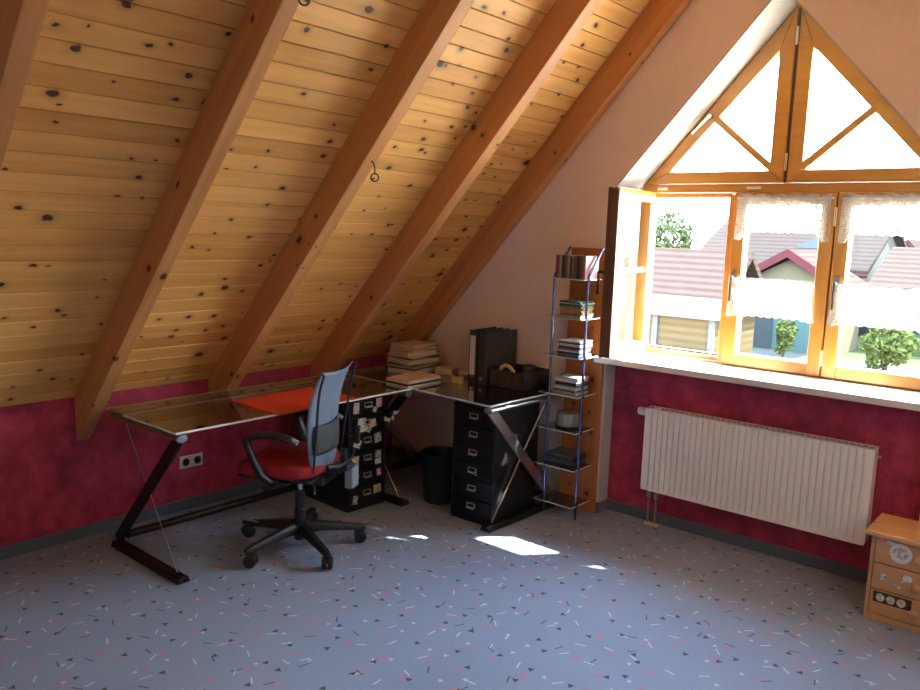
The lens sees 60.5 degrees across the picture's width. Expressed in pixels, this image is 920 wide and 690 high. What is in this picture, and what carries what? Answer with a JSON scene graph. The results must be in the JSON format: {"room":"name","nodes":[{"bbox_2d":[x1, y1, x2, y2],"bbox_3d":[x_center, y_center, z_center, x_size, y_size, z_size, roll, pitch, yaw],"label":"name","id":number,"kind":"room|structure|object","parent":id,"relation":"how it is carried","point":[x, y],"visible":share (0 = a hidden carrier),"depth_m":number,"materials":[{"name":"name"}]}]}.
{"room":"home office","nodes":[
{"label":"home office","id":0,"kind":"room"},
{"bbox_2d":[0,354,392,546],"bbox_3d":[-2.215,0.602,3.669,0.160,0.800,5.200,9,11,39],"label":"wall","id":1,"kind":"structure","parent":0,"point":[51,481],"depth_m":4.02,"materials":[{"name":"paint"}]},
{"bbox_2d":[179,452,202,468],"bbox_3d":[-1.500,0.646,4.401,0.012,0.070,0.142,9,11,39],"label":"wall socket","id":2,"kind":"object","parent":1,"relation":"attached to","point":[187,461],"visible":1,"depth_m":4.39,"materials":[{"name":"white plastic"}]},
{"bbox_2d":[182,458,189,465],"bbox_3d":[-1.520,0.650,4.371,0.002,0.045,0.045,9,11,39],"label":"outlet","id":3,"kind":"object","parent":2,"relation":"attached to","point":[185,461],"depth_m":4.37,"materials":[{"name":"black plastic"}]},
{"bbox_2d":[0,445,391,559],"bbox_3d":[-2.161,0.978,3.668,0.012,0.060,5.200,9,11,39],"label":"baseboard","id":4,"kind":"structure","parent":1,"relation":"attached to","point":[16,549],"depth_m":4.11,"materials":[{"name":"plastic"}]},
{"bbox_2d":[0,0,649,406],"bbox_3d":[-1.038,-1.138,2.461,2.948,3.257,5.200,9,11,39],"label":"ceiling","id":5,"kind":"structure","parent":0,"point":[115,92],"depth_m":3.37,"materials":[{"name":"brown wood"}]},
{"bbox_2d":[0,0,49,170],"bbox_3d":[-1.240,-0.889,2.227,2.818,3.226,0.068,9,11,39],"label":"rafter","id":6,"kind":"object","parent":5,"relation":"attached to","point":[21,21],"visible":1,"depth_m":2.23,"materials":[{"name":"brown wood"}]},
{"bbox_2d":[74,0,300,440],"bbox_3d":[-0.754,-0.957,2.799,2.818,3.226,0.069,9,11,39],"label":"rafter","id":7,"kind":"object","parent":5,"relation":"attached to","point":[263,24],"visible":1,"depth_m":3.08,"materials":[{"name":"brown wood"}]},
{"bbox_2d":[208,0,474,391],"bbox_3d":[-0.274,-1.024,3.364,2.818,3.226,0.075,9,11,39],"label":"rafter","id":8,"kind":"object","parent":5,"relation":"attached to","point":[437,22],"visible":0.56,"depth_m":3.57,"materials":[{"name":"brown wood"}]},
{"bbox_2d":[310,0,601,376],"bbox_3d":[0.197,-1.089,3.916,2.818,3.226,0.082,9,11,39],"label":"rafter","id":9,"kind":"object","parent":5,"relation":"attached to","point":[565,19],"visible":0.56,"depth_m":4.06,"materials":[{"name":"brown wood"}]},
{"bbox_2d":[386,0,691,365],"bbox_3d":[0.626,-1.149,4.422,2.818,3.226,0.074,9,11,39],"label":"rafter","id":10,"kind":"object","parent":5,"relation":"attached to","point":[657,18],"visible":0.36,"depth_m":4.49,"materials":[{"name":"brown wood"}]},
{"bbox_2d":[0,453,919,689],"bbox_3d":[-0.123,1.341,2.275,5.380,0.120,5.850,9,11,39],"label":"floor","id":11,"kind":"structure","parent":0,"point":[430,599],"depth_m":3.33,"materials":[{"name":"carpet"}]},
{"bbox_2d":[106,375,411,584],"bbox_3d":[-0.995,0.618,4.190,0.630,0.695,1.477,9,11,39],"label":"glass desk","id":12,"kind":"object","parent":11,"relation":"on","point":[171,418],"visible":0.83,"depth_m":3.82,"materials":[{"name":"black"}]},
{"bbox_2d":[233,387,357,414],"bbox_3d":[-0.852,0.284,4.090,0.410,0.004,0.545,9,11,39],"label":"desk mat","id":13,"kind":"object","parent":12,"relation":"on","point":[279,403],"visible":0.86,"depth_m":4.03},
{"bbox_2d":[237,361,365,568],"bbox_3d":[-0.810,0.547,3.901,0.635,0.931,0.646,4,9,14],"label":"office chair","id":14,"kind":"object","parent":11,"relation":"on","point":[316,460],"visible":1,"depth_m":3.79,"materials":[{"name":"black plastic"}]},
{"bbox_2d":[304,395,386,512],"bbox_3d":[-0.670,0.581,4.613,0.424,0.668,0.275,10,11,42],"label":"base cabinet","id":15,"kind":"object","parent":11,"relation":"on","point":[369,454],"visible":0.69,"depth_m":4.48,"materials":[{"name":"black metal"}]},
{"bbox_2d":[380,409,398,421],"bbox_3d":[-0.405,0.406,4.536,0.043,0.073,0.118,9,11,39],"label":"bunch","id":16,"kind":"object","parent":15,"relation":"hanging from","point":[394,415],"visible":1,"depth_m":4.53,"materials":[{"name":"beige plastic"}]},
{"bbox_2d":[421,446,452,504],"bbox_3d":[-0.121,0.776,4.683,0.232,0.297,0.232,9,11,39],"label":"waste bin","id":17,"kind":"object","parent":11,"relation":"on","point":[436,460],"visible":0.83,"depth_m":4.60,"materials":[{"name":"black plastic"}]},
{"bbox_2d":[346,365,560,532],"bbox_3d":[-0.080,0.560,4.795,1.234,0.695,0.653,9,11,41],"label":"glass desk","id":18,"kind":"object","parent":11,"relation":"on","point":[498,399],"visible":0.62,"depth_m":4.46,"materials":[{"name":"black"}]},
{"bbox_2d":[388,366,437,373],"bbox_3d":[-0.297,0.150,5.042,0.200,0.028,0.265,8,10,35],"label":"magazine","id":19,"kind":"object","parent":18,"relation":"on","point":[430,369],"visible":0.46,"depth_m":4.96,"materials":[{"name":"white paper"}]},
{"bbox_2d":[389,364,437,370],"bbox_3d":[-0.296,0.133,5.032,0.200,0.008,0.265,7,10,32],"label":"magazine","id":20,"kind":"object","parent":19,"relation":"on","point":[437,364],"visible":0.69,"depth_m":4.93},
{"bbox_2d":[388,363,437,369],"bbox_3d":[-0.296,0.125,5.033,0.200,0.006,0.265,7,10,32],"label":"magazine","id":21,"kind":"object","parent":20,"relation":"on","point":[418,367],"visible":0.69,"depth_m":4.95,"materials":[{"name":"paper"}]},
{"bbox_2d":[388,362,438,367],"bbox_3d":[-0.298,0.113,5.060,0.203,0.010,0.267,9,11,39],"label":"magazine","id":22,"kind":"object","parent":21,"relation":"on","point":[438,362],"visible":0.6,"depth_m":4.98,"materials":[{"name":"paper"}]},
{"bbox_2d":[388,362,437,366],"bbox_3d":[-0.295,0.109,5.023,0.200,0.006,0.265,8,10,37],"label":"magazine","id":23,"kind":"object","parent":22,"relation":"on","point":[388,362],"visible":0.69,"depth_m":4.93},
{"bbox_2d":[388,359,439,365],"bbox_3d":[-0.295,0.100,5.023,0.265,0.012,0.200,-6,11,-43],"label":"magazine","id":24,"kind":"object","parent":23,"relation":"on","point":[389,360],"visible":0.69,"depth_m":4.94,"materials":[{"name":"paper"}]},
{"bbox_2d":[388,358,438,362],"bbox_3d":[-0.296,0.088,5.039,0.200,0.006,0.265,10,12,44],"label":"magazine","id":25,"kind":"object","parent":24,"relation":"on","point":[388,358],"visible":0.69,"depth_m":4.96,"materials":[{"name":"white paper"}]},
{"bbox_2d":[388,356,438,361],"bbox_3d":[-0.295,0.080,5.034,0.206,0.010,0.270,9,11,39],"label":"magazine","id":26,"kind":"object","parent":25,"relation":"on","point":[394,358],"visible":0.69,"depth_m":4.95,"materials":[{"name":"paper"}]},
{"bbox_2d":[388,354,438,359],"bbox_3d":[-0.297,0.067,5.054,0.265,0.008,0.200,-6,12,-44],"label":"magazine","id":27,"kind":"object","parent":26,"relation":"on","point":[388,354],"visible":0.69,"depth_m":4.98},
{"bbox_2d":[389,354,437,358],"bbox_3d":[-0.296,0.059,5.042,0.200,0.010,0.265,7,10,32],"label":"magazine","id":28,"kind":"object","parent":27,"relation":"on","point":[389,354],"visible":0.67,"depth_m":4.94,"materials":[{"name":"paper"}]},
{"bbox_2d":[388,352,439,357],"bbox_3d":[-0.294,0.052,5.022,0.265,0.008,0.200,-6,12,-43],"label":"magazine","id":29,"kind":"object","parent":28,"relation":"on","point":[388,352],"visible":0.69,"depth_m":4.95,"materials":[{"name":"paper"}]},
{"bbox_2d":[390,351,436,355],"bbox_3d":[-0.297,0.044,5.015,0.235,0.010,0.180,-6,11,-43],"label":"magazine","id":30,"kind":"object","parent":29,"relation":"on","point":[390,351],"visible":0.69,"depth_m":4.94,"materials":[{"name":"white paper"}]},
{"bbox_2d":[390,349,436,353],"bbox_3d":[-0.297,0.032,5.021,0.235,0.012,0.180,-6,11,-43],"label":"magazine","id":31,"kind":"object","parent":30,"relation":"on","point":[427,350],"visible":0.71,"depth_m":4.95,"materials":[{"name":"paper"}]},
{"bbox_2d":[391,348,432,351],"bbox_3d":[-0.298,0.019,5.043,0.180,0.006,0.235,7,10,33],"label":"magazine","id":32,"kind":"object","parent":31,"relation":"on","point":[391,348],"visible":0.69,"depth_m":4.96,"materials":[{"name":"paper"}]},
{"bbox_2d":[390,346,435,350],"bbox_3d":[-0.297,0.011,5.034,0.235,0.010,0.180,-6,12,-44],"label":"magazine","id":33,"kind":"object","parent":32,"relation":"on","point":[390,346],"visible":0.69,"depth_m":4.96,"materials":[{"name":"paper"}]},
{"bbox_2d":[391,345,435,349],"bbox_3d":[-0.295,0.007,5.003,0.180,0.006,0.235,7,10,33],"label":"magazine","id":34,"kind":"object","parent":33,"relation":"on","point":[430,345],"visible":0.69,"depth_m":4.93,"materials":[{"name":"paper"}]},
{"bbox_2d":[391,344,434,348],"bbox_3d":[-0.297,-0.004,5.028,0.180,0.008,0.235,7,10,31],"label":"magazine","id":35,"kind":"object","parent":34,"relation":"on","point":[391,344],"visible":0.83,"depth_m":4.94,"materials":[{"name":"paper"}]},
{"bbox_2d":[391,340,435,346],"bbox_3d":[-0.296,-0.010,5.018,0.180,0.006,0.235,8,10,36],"label":"magazine","id":36,"kind":"object","parent":35,"relation":"on","point":[412,343],"visible":1,"depth_m":5.00,"materials":[{"name":"paper"}]},
{"bbox_2d":[386,381,440,387],"bbox_3d":[-0.272,0.220,4.638,0.180,0.010,0.288,9,11,39],"label":"magazine","id":37,"kind":"object","parent":18,"relation":"on","point":[439,381],"visible":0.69,"depth_m":4.54,"materials":[{"name":"white paper"}]},
{"bbox_2d":[386,378,441,386],"bbox_3d":[-0.269,0.208,4.633,0.175,0.014,0.285,10,11,42],"label":"magazine","id":38,"kind":"object","parent":37,"relation":"on","point":[439,379],"visible":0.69,"depth_m":4.55,"materials":[{"name":"paper"}]},
{"bbox_2d":[386,377,440,383],"bbox_3d":[-0.272,0.197,4.634,0.185,0.008,0.291,9,11,39],"label":"magazine","id":39,"kind":"object","parent":38,"relation":"on","point":[435,377],"visible":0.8,"depth_m":4.56,"materials":[{"name":"white paper"}]},
{"bbox_2d":[386,371,439,382],"bbox_3d":[-0.274,0.188,4.636,0.175,0.010,0.285,8,10,36],"label":"magazine","id":40,"kind":"object","parent":39,"relation":"on","point":[415,376],"visible":1,"depth_m":4.61,"materials":[{"name":"paper"}]},
{"bbox_2d":[435,365,457,375],"bbox_3d":[-0.084,0.161,4.968,0.120,0.042,0.090,6,9,25],"label":"paper tray","id":41,"kind":"object","parent":18,"relation":"on","point":[443,370],"visible":0.96,"depth_m":4.93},
{"bbox_2d":[451,375,463,383],"bbox_3d":[-0.014,0.205,4.674,0.066,0.045,0.038,7,10,30],"label":"block","id":42,"kind":"object","parent":18,"relation":"on","point":[458,380],"visible":1,"depth_m":4.66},
{"bbox_2d":[468,326,502,382],"bbox_3d":[0.156,0.056,4.798,0.055,0.314,0.278,8,10,37],"label":"ring binder","id":43,"kind":"object","parent":18,"relation":"on","point":[474,334],"visible":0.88,"depth_m":4.69,"materials":[{"name":"grey"}]},
{"bbox_2d":[477,328,516,384],"bbox_3d":[0.224,0.067,4.742,0.278,0.314,0.062,-6,12,-44],"label":"ring binder","id":44,"kind":"object","parent":18,"relation":"on","point":[496,348],"visible":0.88,"depth_m":4.68,"materials":[{"name":"cardboard"}]},
{"bbox_2d":[489,363,548,391],"bbox_3d":[0.351,0.179,4.650,0.245,0.127,0.265,9,11,39],"label":"crate","id":45,"kind":"object","parent":18,"relation":"on","point":[506,379],"depth_m":4.58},
{"bbox_2d":[498,364,515,372],"bbox_3d":[0.275,0.146,4.612,0.128,0.071,0.027,7,10,29],"label":"strap","id":46,"kind":"object","parent":45,"relation":"in","point":[503,366],"visible":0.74,"depth_m":4.60,"materials":[{"name":"leather"}]},
{"bbox_2d":[451,400,539,524],"bbox_3d":[0.198,0.633,4.472,0.285,0.662,0.444,8,11,38],"label":"base cabinet","id":47,"kind":"object","parent":11,"relation":"on","point":[484,463],"visible":0.82,"depth_m":4.33,"materials":[{"name":"black metal"}]},
{"bbox_2d":[533,246,604,519],"bbox_3d":[0.610,0.214,4.444,0.262,1.526,0.205,9,11,39],"label":"rack","id":48,"kind":"object","parent":11,"relation":"on","point":[549,390],"visible":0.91,"depth_m":4.39,"materials":[{"name":"blue metal"}]},
{"bbox_2d":[547,460,585,468],"bbox_3d":[0.610,0.668,4.512,0.170,0.013,0.145,8,10,36],"label":"case","id":49,"kind":"object","parent":48,"relation":"on","point":[548,461],"visible":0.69,"depth_m":4.46,"materials":[{"name":"plastic"}]},
{"bbox_2d":[546,457,584,465],"bbox_3d":[0.601,0.654,4.511,0.172,0.013,0.147,9,11,39],"label":"case","id":50,"kind":"object","parent":49,"relation":"on","point":[549,459],"visible":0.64,"depth_m":4.45,"materials":[{"name":"plastic"}]},
{"bbox_2d":[547,455,584,462],"bbox_3d":[0.606,0.639,4.512,0.170,0.013,0.145,8,10,36],"label":"case","id":51,"kind":"object","parent":50,"relation":"on","point":[548,456],"visible":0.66,"depth_m":4.46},
{"bbox_2d":[547,453,585,460],"bbox_3d":[0.611,0.626,4.506,0.175,0.013,0.151,9,11,39],"label":"case","id":52,"kind":"object","parent":51,"relation":"on","point":[550,454],"visible":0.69,"depth_m":4.46,"materials":[{"name":"plastic"}]},
{"bbox_2d":[547,446,585,458],"bbox_3d":[0.607,0.614,4.509,0.174,0.009,0.150,9,11,39],"label":"case","id":53,"kind":"object","parent":52,"relation":"on","point":[561,451],"visible":0.96,"depth_m":4.50,"materials":[{"name":"plastic"}]},
{"bbox_2d":[539,387,593,397],"bbox_3d":[0.602,0.268,4.448,0.256,0.006,0.187,9,11,39],"label":"shelf","id":54,"kind":"object","parent":48,"relation":"attached to","point":[549,390],"depth_m":4.40,"materials":[{"name":"clear glass"}]},
{"bbox_2d":[555,409,578,429],"bbox_3d":[0.611,0.421,4.473,0.140,0.088,0.140,9,11,39],"label":"spindle","id":55,"kind":"object","parent":48,"relation":"on","point":[566,419],"visible":0.93,"depth_m":4.42,"materials":[{"name":"black plastic"}]},
{"bbox_2d":[541,350,595,359],"bbox_3d":[0.609,0.056,4.417,0.256,0.006,0.187,9,11,39],"label":"shelf","id":56,"kind":"object","parent":48,"relation":"attached to","point":[552,353],"depth_m":4.37,"materials":[{"name":"clear glass"}]},
{"bbox_2d":[543,313,597,320],"bbox_3d":[0.616,-0.155,4.386,0.256,0.006,0.187,9,11,39],"label":"shelf","id":57,"kind":"object","parent":48,"relation":"attached to","point":[552,315],"depth_m":4.33,"materials":[{"name":"clear glass"}]},
{"bbox_2d":[550,276,591,280],"bbox_3d":[0.623,-0.368,4.354,0.256,0.006,0.187,9,11,39],"label":"shelf","id":58,"kind":"object","parent":48,"relation":"attached to","point":[554,278],"depth_m":4.28,"materials":[{"name":"clear glass"}]},
{"bbox_2d":[555,390,587,395],"bbox_3d":[0.629,0.260,4.444,0.146,0.011,0.130,9,11,39],"label":"case","id":59,"kind":"object","parent":48,"relation":"on","point":[586,391],"visible":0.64,"depth_m":4.39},
{"bbox_2d":[554,387,586,392],"bbox_3d":[0.623,0.248,4.446,0.146,0.010,0.129,9,11,39],"label":"case","id":60,"kind":"object","parent":59,"relation":"on","point":[565,390],"visible":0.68,"depth_m":4.40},
{"bbox_2d":[554,386,587,390],"bbox_3d":[0.627,0.237,4.446,0.143,0.010,0.127,9,11,39],"label":"case","id":61,"kind":"object","parent":60,"relation":"on","point":[554,386],"visible":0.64,"depth_m":4.39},
{"bbox_2d":[555,384,587,388],"bbox_3d":[0.630,0.227,4.445,0.144,0.010,0.128,9,11,39],"label":"case","id":62,"kind":"object","parent":61,"relation":"on","point":[555,384],"visible":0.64,"depth_m":4.40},
{"bbox_2d":[555,382,588,387],"bbox_3d":[0.631,0.217,4.442,0.142,0.010,0.125,9,11,39],"label":"case","id":63,"kind":"object","parent":62,"relation":"on","point":[576,386],"visible":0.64,"depth_m":4.40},
{"bbox_2d":[555,381,587,385],"bbox_3d":[0.629,0.206,4.444,0.142,0.010,0.125,9,11,42],"label":"case","id":64,"kind":"object","parent":63,"relation":"on","point":[555,381],"visible":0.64,"depth_m":4.39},
{"bbox_2d":[555,377,587,383],"bbox_3d":[0.626,0.193,4.437,0.142,0.017,0.125,8,10,37],"label":"case","id":65,"kind":"object","parent":64,"relation":"on","point":[556,378],"visible":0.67,"depth_m":4.39,"materials":[{"name":"plastic"}]},
{"bbox_2d":[556,373,588,380],"bbox_3d":[0.632,0.178,4.430,0.146,0.011,0.130,9,11,39],"label":"case","id":66,"kind":"object","parent":65,"relation":"on","point":[570,376],"visible":0.95,"depth_m":4.41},
{"bbox_2d":[558,353,590,357],"bbox_3d":[0.640,0.050,4.408,0.142,0.010,0.125,10,11,43],"label":"case","id":67,"kind":"object","parent":48,"relation":"on","point":[578,356],"visible":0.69,"depth_m":4.36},
{"bbox_2d":[557,351,590,354],"bbox_3d":[0.638,0.039,4.409,0.143,0.010,0.126,9,11,39],"label":"case","id":68,"kind":"object","parent":67,"relation":"on","point":[589,352],"visible":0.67,"depth_m":4.36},
{"bbox_2d":[557,349,590,353],"bbox_3d":[0.638,0.028,4.412,0.146,0.010,0.130,9,11,39],"label":"case","id":69,"kind":"object","parent":68,"relation":"on","point":[557,349],"visible":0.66,"depth_m":4.37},
{"bbox_2d":[557,347,590,351],"bbox_3d":[0.639,0.018,4.406,0.142,0.010,0.125,10,11,42],"label":"case","id":70,"kind":"object","parent":69,"relation":"on","point":[570,349],"visible":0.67,"depth_m":4.36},
{"bbox_2d":[559,345,592,349],"bbox_3d":[0.646,0.008,4.404,0.146,0.010,0.130,9,11,39],"label":"case","id":71,"kind":"object","parent":70,"relation":"on","point":[559,345],"visible":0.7,"depth_m":4.36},
{"bbox_2d":[558,343,591,347],"bbox_3d":[0.643,-0.004,4.399,0.145,0.013,0.129,9,11,39],"label":"case","id":72,"kind":"object","parent":71,"relation":"on","point":[562,344],"visible":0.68,"depth_m":4.36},
{"bbox_2d":[559,341,591,344],"bbox_3d":[0.645,-0.016,4.401,0.144,0.010,0.127,9,11,39],"label":"case","id":73,"kind":"object","parent":72,"relation":"on","point":[559,341],"visible":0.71,"depth_m":4.36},
{"bbox_2d":[559,337,592,343],"bbox_3d":[0.644,-0.026,4.396,0.142,0.010,0.125,10,11,43],"label":"case","id":74,"kind":"object","parent":73,"relation":"on","point":[570,339],"visible":1,"depth_m":4.38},
{"bbox_2d":[559,314,592,318],"bbox_3d":[0.644,-0.162,4.381,0.145,0.010,0.129,9,11,39],"label":"case","id":75,"kind":"object","parent":48,"relation":"on","point":[559,314],"visible":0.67,"depth_m":4.34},
{"bbox_2d":[560,312,593,316],"bbox_3d":[0.649,-0.172,4.377,0.142,0.010,0.125,10,11,43],"label":"case","id":76,"kind":"object","parent":75,"relation":"on","point":[579,315],"visible":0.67,"depth_m":4.33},
{"bbox_2d":[560,311,592,314],"bbox_3d":[0.649,-0.183,4.381,0.142,0.010,0.125,8,10,37],"label":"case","id":77,"kind":"object","parent":76,"relation":"on","point":[560,311],"visible":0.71,"depth_m":4.33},
{"bbox_2d":[559,309,591,312],"bbox_3d":[0.642,-0.194,4.377,0.142,0.010,0.125,8,10,37],"label":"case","id":78,"kind":"object","parent":77,"relation":"on","point":[568,310],"visible":0.67,"depth_m":4.33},
{"bbox_2d":[560,307,593,310],"bbox_3d":[0.650,-0.204,4.378,0.142,0.010,0.125,8,10,36],"label":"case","id":79,"kind":"object","parent":78,"relation":"on","point":[560,307],"visible":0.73,"depth_m":4.33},
{"bbox_2d":[559,305,592,308],"bbox_3d":[0.646,-0.215,4.376,0.144,0.010,0.127,9,11,39],"label":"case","id":80,"kind":"object","parent":79,"relation":"on","point":[559,305],"visible":0.66,"depth_m":4.33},
{"bbox_2d":[559,303,592,306],"bbox_3d":[0.645,-0.225,4.370,0.147,0.010,0.130,9,11,39],"label":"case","id":81,"kind":"object","parent":80,"relation":"on","point":[565,304],"visible":0.68,"depth_m":4.32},
{"bbox_2d":[561,302,594,304],"bbox_3d":[0.654,-0.232,4.369,0.145,0.005,0.128,9,11,39],"label":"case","id":82,"kind":"object","parent":81,"relation":"on","point":[561,302],"visible":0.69,"depth_m":4.33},
{"bbox_2d":[559,299,593,303],"bbox_3d":[0.645,-0.241,4.368,0.142,0.010,0.125,10,11,42],"label":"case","id":83,"kind":"object","parent":82,"relation":"on","point":[575,301],"visible":0.96,"depth_m":4.34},
{"bbox_2d":[584,256,598,278],"bbox_3d":[0.718,-0.422,4.296,0.009,0.123,0.140,9,11,39],"label":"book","id":84,"kind":"object","parent":48,"relation":"on","point":[589,260],"visible":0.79,"depth_m":4.28,"materials":[{"name":"paper"}]},
{"bbox_2d":[558,247,604,512],"bbox_3d":[0.710,0.208,4.530,0.242,1.520,0.020,9,11,39],"label":"board","id":85,"kind":"object","parent":11,"relation":"on","point":[591,409],"visible":0.69,"depth_m":4.52,"materials":[{"name":"wood"}]},
{"bbox_2d":[863,513,919,633],"bbox_3d":[1.963,0.991,3.344,0.420,0.398,0.292,9,11,39],"label":"chest","id":86,"kind":"object","parent":11,"relation":"on","point":[892,596],"visible":1,"depth_m":3.32,"materials":[{"name":"brown wood"}]},
{"bbox_2d":[893,548,908,559],"bbox_3d":[1.836,0.869,3.281,0.060,0.048,0.001,9,11,39],"label":"picture","id":87,"kind":"object","parent":86,"relation":"attached to","point":[898,553],"depth_m":3.28},
{"bbox_2d":[392,0,919,520],"bbox_3d":[1.504,-0.786,3.834,5.480,3.739,0.100,9,11,39],"label":"wall","id":88,"kind":"structure","parent":0,"point":[512,291],"depth_m":4.39,"materials":[{"name":"beige paint"}]},
{"bbox_2d":[392,445,597,512],"bbox_3d":[0.155,0.844,5.101,1.673,0.060,0.012,9,11,39],"label":"baseboard","id":89,"kind":"structure","parent":88,"relation":"attached to","point":[396,450],"depth_m":5.55,"materials":[{"name":"plastic"}]},
{"bbox_2d":[607,365,919,569],"bbox_3d":[1.580,0.613,4.186,1.610,0.875,0.280,9,11,39],"label":"wall niche","id":90,"kind":"object","parent":88,"relation":"in","point":[896,431],"visible":0.3,"depth_m":4.00,"materials":[{"name":"paint"}]},
{"bbox_2d":[596,499,867,582],"bbox_3d":[1.441,1.034,4.096,1.610,0.060,0.112,9,11,39],"label":"baseboard","id":91,"kind":"structure","parent":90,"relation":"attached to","point":[856,573],"depth_m":4.12,"materials":[{"name":"plastic"}]},
{"bbox_2d":[637,405,881,545],"bbox_3d":[1.454,0.733,4.047,1.226,0.667,0.075,9,11,39],"label":"radiator","id":92,"kind":"object","parent":90,"relation":"attached to","point":[821,486],"visible":1,"depth_m":3.94,"materials":[{"name":"white metal"}]},
{"bbox_2d":[646,405,877,448],"bbox_3d":[1.480,0.408,3.987,1.140,0.004,0.075,9,11,39],"label":"grille","id":93,"kind":"object","parent":92,"relation":"attached to","point":[701,418],"depth_m":3.95,"materials":[{"name":"white metal"}]},
{"bbox_3d":[1.645,-0.756,4.008,5.480,3.839,0.340,9,11,39],"label":"wall","id":94,"kind":"structure","parent":0,"visible":0},
{"bbox_2d":[594,5,919,410],"bbox_3d":[1.516,-0.744,3.856,1.710,1.880,0.610,9,11,39],"label":"window","id":95,"kind":"structure","parent":94,"relation":"in","point":[796,43],"depth_m":3.97,"materials":[{"name":"brown wood"}]},
{"bbox_2d":[617,272,636,314],"bbox_3d":[0.880,-0.285,4.372,0.023,0.267,0.395,8,10,36],"label":"lace curtain","id":96,"kind":"object","parent":95,"relation":"hanging from","point":[628,290],"visible":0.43,"depth_m":4.44,"materials":[{"name":"white fabric"}]},
{"bbox_2d":[621,201,637,265],"bbox_3d":[0.892,-0.633,4.320,0.023,0.412,0.395,8,10,36],"label":"lace curtain","id":97,"kind":"object","parent":95,"relation":"hanging from","point":[633,214],"visible":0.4,"depth_m":4.40,"materials":[{"name":"white fabric"}]},
{"bbox_2d":[726,277,813,323],"bbox_3d":[1.601,-0.234,4.072,0.450,0.210,0.023,9,11,39],"label":"lace curtain","id":98,"kind":"object","parent":95,"relation":"hanging from","point":[768,293],"visible":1,"depth_m":4.06,"materials":[{"name":"fabric"}]},
{"bbox_2d":[734,194,833,242],"bbox_3d":[1.632,-0.646,3.997,0.476,0.239,0.023,9,11,39],"label":"lace curtain","id":99,"kind":"object","parent":95,"relation":"hanging from","point":[827,198],"visible":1,"depth_m":3.98,"materials":[{"name":"white fabric"}]},
{"bbox_2d":[826,284,919,332],"bbox_3d":[1.999,-0.172,3.741,0.472,0.210,0.023,9,11,39],"label":"lace curtain","id":100,"kind":"object","parent":95,"relation":"hanging from","point":[900,294],"visible":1,"depth_m":3.75,"materials":[{"name":"fabric"}]},
{"bbox_2d":[838,193,919,243],"bbox_3d":[2.022,-0.585,3.672,0.474,0.239,0.023,9,11,39],"label":"lace curtain","id":101,"kind":"object","parent":95,"relation":"hanging from","point":[869,201],"visible":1,"depth_m":3.71,"materials":[{"name":"white fabric"}]},
{"bbox_2d":[598,0,919,502],"bbox_3d":[1.554,-0.348,3.975,1.612,2.715,0.301,9,11,39],"label":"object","id":102,"kind":"structure","parent":94,"relation":"attached to","point":[775,13],"depth_m":4.17,"materials":[{"name":"white paint"}]},
{"label":"outside","id":103,"kind":"structure","parent":0,"visible":0},
{"bbox_2d":[753,332,919,367],"bbox_3d":[30.510,-6.386,82.701,180.000,0.200,154.000,9,11,39],"label":"lawn","id":104,"kind":"structure","parent":103,"point":[857,354],"depth_m":32.18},
{"bbox_2d":[655,211,693,248],"bbox_3d":[9.955,-3.561,38.189,4.552,5.823,4.309,0,9,-14],"label":"tree","id":105,"kind":"object","parent":104,"relation":"on","point":[661,228],"visible":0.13,"depth_m":36.99,"materials":[{"name":"green plant"}]},
{"bbox_2d":[648,294,768,353],"bbox_3d":[5.662,0.134,22.257,4.600,2.840,3.550,9,11,39],"label":"neighboring house","id":106,"kind":"structure","parent":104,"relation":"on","point":[684,322],"depth_m":20.28,"materials":[{"name":"paint"}]},
{"bbox_2d":[651,247,770,310],"bbox_3d":[6.886,-1.336,27.862,6.600,4.200,4.480,9,11,39],"label":"roof","id":107,"kind":"object","parent":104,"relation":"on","point":[699,273],"visible":0.09,"depth_m":25.97,"materials":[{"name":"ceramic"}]},
{"bbox_2d":[700,218,907,334],"bbox_3d":[19.550,-4.219,44.825,9.100,5.800,11.080,9,11,39],"label":"house","id":108,"kind":"structure","parent":104,"relation":"on","point":[868,253],"depth_m":41.95,"materials":[{"name":"ceramic"}]},
{"bbox_2d":[753,249,872,354],"bbox_3d":[14.674,-2.032,34.178,5.100,4.250,4.040,9,11,39],"label":"house","id":109,"kind":"structure","parent":104,"relation":"on","point":[788,265],"depth_m":32.95,"materials":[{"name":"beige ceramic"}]},
{"bbox_2d":[868,247,919,343],"bbox_3d":[23.324,-2.011,35.286,7.500,4.450,9.080,9,11,39],"label":"house","id":110,"kind":"structure","parent":104,"relation":"on","point":[900,268],"depth_m":34.80,"materials":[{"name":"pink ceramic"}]},
{"bbox_2d":[876,341,919,356],"bbox_3d":[20.423,0.383,31.775,7.100,0.546,0.703,9,11,39],"label":"hedge","id":111,"kind":"object","parent":104,"relation":"on","point":[916,352],"visible":0.02,"depth_m":32.75,"materials":[{"name":"green plant"}]},
{"bbox_2d":[906,239,919,247],"bbox_3d":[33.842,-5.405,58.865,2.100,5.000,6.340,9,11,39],"label":"house","id":112,"kind":"structure","parent":104,"relation":"on","point":[914,243],"depth_m":56.65,"materials":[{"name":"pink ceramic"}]},
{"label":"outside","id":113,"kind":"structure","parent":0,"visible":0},
{"bbox_2d":[752,348,919,374],"bbox_3d":[10.696,0.324,31.805,20.000,0.020,5.000,9,11,39],"label":"garden path","id":114,"kind":"structure","parent":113,"point":[755,351],"depth_m":30.45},
{"bbox_2d":[774,317,798,357],"bbox_3d":[12.697,-0.307,30.673,0.854,1.730,1.002,9,11,39],"label":"shrub","id":115,"kind":"object","parent":114,"relation":"on","point":[781,337],"visible":0.98,"depth_m":30.55,"materials":[{"name":"green plant"}]},
{"bbox_2d":[858,313,919,370],"bbox_3d":[15.441,-0.069,28.303,1.991,2.138,2.264,9,11,39],"label":"shrub","id":116,"kind":"object","parent":114,"relation":"on","point":[870,345],"visible":0.88,"depth_m":28.06,"materials":[{"name":"green plant"}]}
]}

